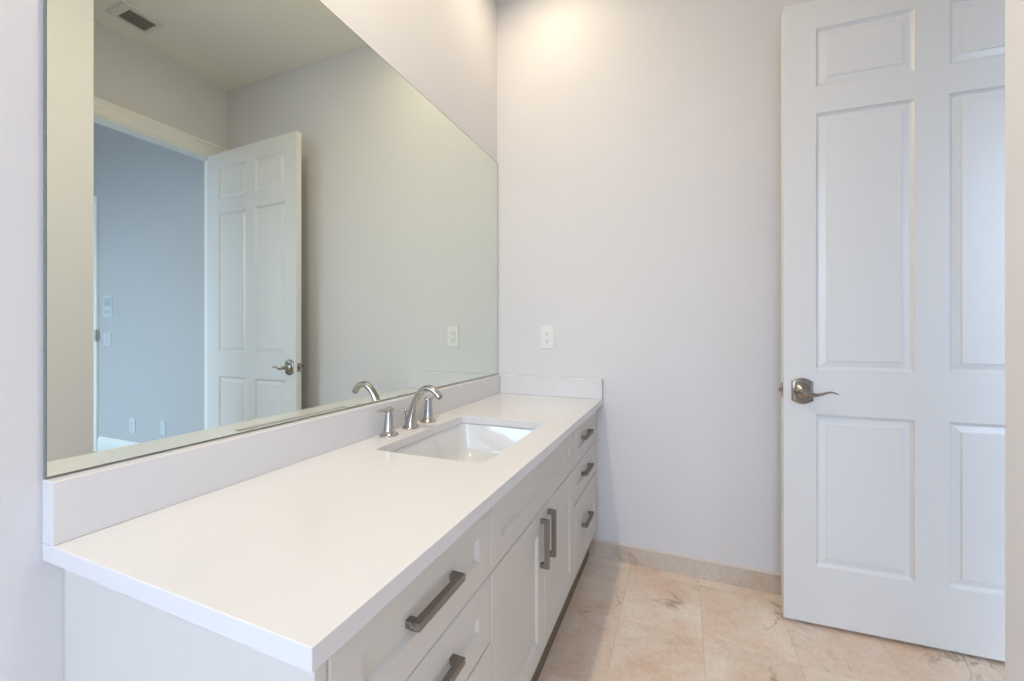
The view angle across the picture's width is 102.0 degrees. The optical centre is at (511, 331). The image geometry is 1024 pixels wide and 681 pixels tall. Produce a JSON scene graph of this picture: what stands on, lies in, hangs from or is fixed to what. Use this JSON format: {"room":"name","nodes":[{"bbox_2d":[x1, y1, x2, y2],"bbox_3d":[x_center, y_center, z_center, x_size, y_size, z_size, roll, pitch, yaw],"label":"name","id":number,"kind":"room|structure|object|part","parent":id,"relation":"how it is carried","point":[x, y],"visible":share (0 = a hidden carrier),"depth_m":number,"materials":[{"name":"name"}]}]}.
{"room":"bathroom","nodes":[
{"label":"bathroom","id":0,"kind":"room"},
{"bbox_2d":[0,0,496,680],"bbox_3d":[-0.845,-0.351,0.631,0.120,3.004,3.967,0,0,22],"label":"wall","id":1,"kind":"structure","parent":0,"point":[446,49],"depth_m":0.66,"materials":[{"name":"white paint"}]},
{"bbox_2d":[43,0,497,478],"bbox_3d":[-0.420,-0.351,1.500,0.006,1.182,1.788,0,0,22],"label":"wall mirror","id":2,"kind":"object","parent":1,"relation":"attached to","point":[253,219],"visible":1,"depth_m":0.97,"materials":[{"name":"clear glass"}]},
{"bbox_2d":[42,374,501,545],"bbox_3d":[-0.408,0.292,1.496,0.034,0.102,1.794,0,0,22],"label":"backsplash","id":3,"kind":"structure","parent":1,"relation":"attached to","point":[81,503],"depth_m":0.87,"materials":[{"name":"white stone"}]},
{"bbox_2d":[497,0,814,572],"bbox_3d":[1.055,-0.351,1.931,2.412,3.004,0.120,0,0,22],"label":"wall","id":4,"kind":"structure","parent":0,"point":[639,141],"depth_m":2.01,"materials":[{"name":"white paint"}]},
{"bbox_2d":[541,326,553,347],"bbox_3d":[0.188,0.031,2.216,0.074,0.122,0.009,0,0,22],"label":"electrical outlet","id":5,"kind":"object","parent":4,"relation":"attached to","point":[547,332],"visible":1,"depth_m":2.21,"materials":[{"name":"white plastic"}]},
{"bbox_2d":[544,331,549,342],"bbox_3d":[0.187,0.031,2.214,0.034,0.067,0.003,0,0,22],"label":"receptacle","id":6,"kind":"object","parent":5,"relation":"attached to","point":[546,333],"depth_m":2.21,"materials":[{"name":"grey plastic"}]},
{"bbox_2d":[589,538,780,594],"bbox_3d":[1.187,1.107,1.805,1.832,0.089,0.013,0,0,22],"label":"baseboard","id":7,"kind":"structure","parent":4,"relation":"attached to","point":[735,575],"depth_m":1.94,"materials":[{"name":"beige tile"}]},
{"bbox_2d":[538,556,1004,680],"bbox_3d":[0.243,1.201,0.185,2.472,0.100,3.967,0,0,22],"label":"floor","id":8,"kind":"structure","parent":0,"point":[621,621],"depth_m":1.53,"materials":[{"name":"beige tile"}]},
{"bbox_2d":[64,411,595,680],"bbox_3d":[-0.143,0.762,1.401,0.593,0.778,1.767,0,0,22],"label":"vanity cabinet","id":9,"kind":"object","parent":8,"relation":"on","point":[493,605],"visible":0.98,"depth_m":0.76,"materials":[{"name":"grey paint"}]},
{"bbox_3d":[-0.488,0.762,0.598,0.565,0.778,0.018,0,0,22],"label":"panel","id":10,"kind":"part","parent":9,"relation":"part of","materials":[{"name":"grey paint"}]},
{"bbox_2d":[42,374,602,672],"bbox_3d":[-0.150,0.307,1.390,0.590,0.130,1.794,0,0,22],"label":"countertop","id":11,"kind":"structure","parent":9,"relation":"on","point":[282,542],"depth_m":0.75,"materials":[{"name":"white stone"}]},
{"bbox_2d":[375,385,442,437],"bbox_3d":[-0.314,0.265,1.450,0.163,0.157,0.348,0,0,22],"label":"faucet","id":12,"kind":"object","parent":11,"relation":"on","point":[389,431],"visible":1,"depth_m":1.44,"materials":[{"name":"silver metal"}]},
{"bbox_3d":[-0.414,0.259,1.341,0.023,0.018,0.071,0,0,22],"label":"lever","id":13,"kind":"part","parent":12,"relation":"part of","materials":[{"name":"silver metal"}]},
{"bbox_3d":[-0.405,0.296,1.364,0.060,0.094,0.060,0,0,22],"label":"handle","id":14,"kind":"part","parent":12,"relation":"part of","materials":[{"name":"silver metal"}]},
{"bbox_3d":[-0.310,0.263,1.447,0.153,0.153,0.048,0,0,22],"label":"spout","id":15,"kind":"part","parent":12,"relation":"part of","materials":[{"name":"silver metal"}]},
{"bbox_3d":[-0.318,0.296,1.575,0.060,0.094,0.060,0,0,22],"label":"handle","id":16,"kind":"part","parent":12,"relation":"part of","materials":[{"name":"silver metal"}]},
{"bbox_2d":[392,423,534,463],"bbox_3d":[-0.139,0.449,1.377,0.392,0.153,0.564,0,0,22],"label":"sink","id":17,"kind":"object","parent":11,"relation":"in","point":[463,442],"visible":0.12,"depth_m":1.61,"materials":[{"name":"white ceramic"}]},
{"bbox_3d":[-0.144,0.462,0.719,0.020,0.162,0.460,0,0,22],"label":"drawer","id":18,"kind":"part","parent":9,"relation":"part of","materials":[{"name":"grey paint"}]},
{"bbox_3d":[-0.128,0.462,0.716,0.027,0.013,0.149,0,0,22],"label":"pull handle","id":19,"kind":"part","parent":9,"relation":"part of","materials":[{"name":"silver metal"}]},
{"bbox_3d":[-0.144,0.620,0.719,0.020,0.148,0.460,0,0,22],"label":"drawer","id":20,"kind":"part","parent":9,"relation":"part of","materials":[{"name":"grey paint"}]},
{"bbox_3d":[-0.128,0.620,0.716,0.027,0.013,0.149,0,0,22],"label":"pull handle","id":21,"kind":"part","parent":9,"relation":"part of","materials":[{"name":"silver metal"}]},
{"bbox_3d":[-0.142,0.843,0.718,0.020,0.292,0.460,0,0,22],"label":"drawer","id":22,"kind":"part","parent":9,"relation":"part of","materials":[{"name":"grey paint"}]},
{"bbox_3d":[0.018,0.768,1.111,0.020,0.443,0.384,0,0,22],"label":"cabinet door","id":23,"kind":"part","parent":9,"relation":"part of","materials":[{"name":"grey paint"}]},
{"bbox_3d":[0.100,0.640,1.248,0.027,0.147,0.013,0,0,22],"label":"pull handle","id":24,"kind":"part","parent":9,"relation":"part of","materials":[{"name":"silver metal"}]},
{"bbox_3d":[0.127,0.640,1.315,0.027,0.147,0.013,0,0,22],"label":"pull handle","id":25,"kind":"part","parent":9,"relation":"part of","materials":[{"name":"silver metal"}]},
{"bbox_3d":[0.165,0.768,1.469,0.020,0.443,0.384,0,0,22],"label":"cabinet door","id":26,"kind":"part","parent":9,"relation":"part of","materials":[{"name":"grey paint"}]},
{"bbox_3d":[0.324,0.620,1.861,0.020,0.148,0.458,0,0,22],"label":"drawer","id":27,"kind":"part","parent":9,"relation":"part of","materials":[{"name":"grey paint"}]},
{"bbox_3d":[0.326,0.843,1.861,0.020,0.292,0.458,0,0,22],"label":"drawer","id":28,"kind":"part","parent":9,"relation":"part of","materials":[{"name":"grey paint"}]},
{"bbox_3d":[0.324,0.462,1.861,0.020,0.162,0.458,0,0,22],"label":"drawer","id":29,"kind":"part","parent":9,"relation":"part of","materials":[{"name":"grey paint"}]},
{"bbox_3d":[0.340,0.620,1.859,0.027,0.013,0.149,0,0,22],"label":"pull handle","id":30,"kind":"part","parent":9,"relation":"part of","materials":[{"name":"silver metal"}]},
{"bbox_3d":[0.340,0.462,1.859,0.027,0.013,0.149,0,0,22],"label":"pull handle","id":31,"kind":"part","parent":9,"relation":"part of","materials":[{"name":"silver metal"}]},
{"bbox_3d":[0.342,0.843,1.858,0.027,0.013,0.149,0,0,22],"label":"pull handle","id":32,"kind":"part","parent":9,"relation":"part of","materials":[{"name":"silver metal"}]},
{"bbox_2d":[1005,0,1023,680],"bbox_3d":[0.803,-0.599,-0.649,0.922,3.500,2.607,0,0,22],"label":"wall partition","id":33,"kind":"structure","parent":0,"point":[1014,9],"depth_m":0.71,"materials":[{"name":"white paint"}]},
{"bbox_3d":[1.871,-0.599,0.927,0.100,3.500,1.120,0,0,22],"label":"wall","id":34,"kind":"structure","parent":0,"visible":0},
{"bbox_2d":[779,0,1004,661],"bbox_3d":[1.532,-0.074,1.502,0.973,2.422,0.154,0,0,20],"label":"door","id":35,"kind":"structure","parent":34,"relation":"in","point":[892,389],"depth_m":1.53,"materials":[{"name":"white paint"}]},
{"bbox_3d":[1.136,0.234,1.621,0.072,0.102,0.009,0,0,20],"label":"lever handle","id":36,"kind":"part","parent":35,"relation":"part of","materials":[{"name":"silver metal"}]},
{"bbox_3d":[1.164,0.236,1.563,0.118,0.028,0.018,0,0,20],"label":"lever","id":37,"kind":"part","parent":35,"relation":"part of","materials":[{"name":"silver metal"}]}
]}

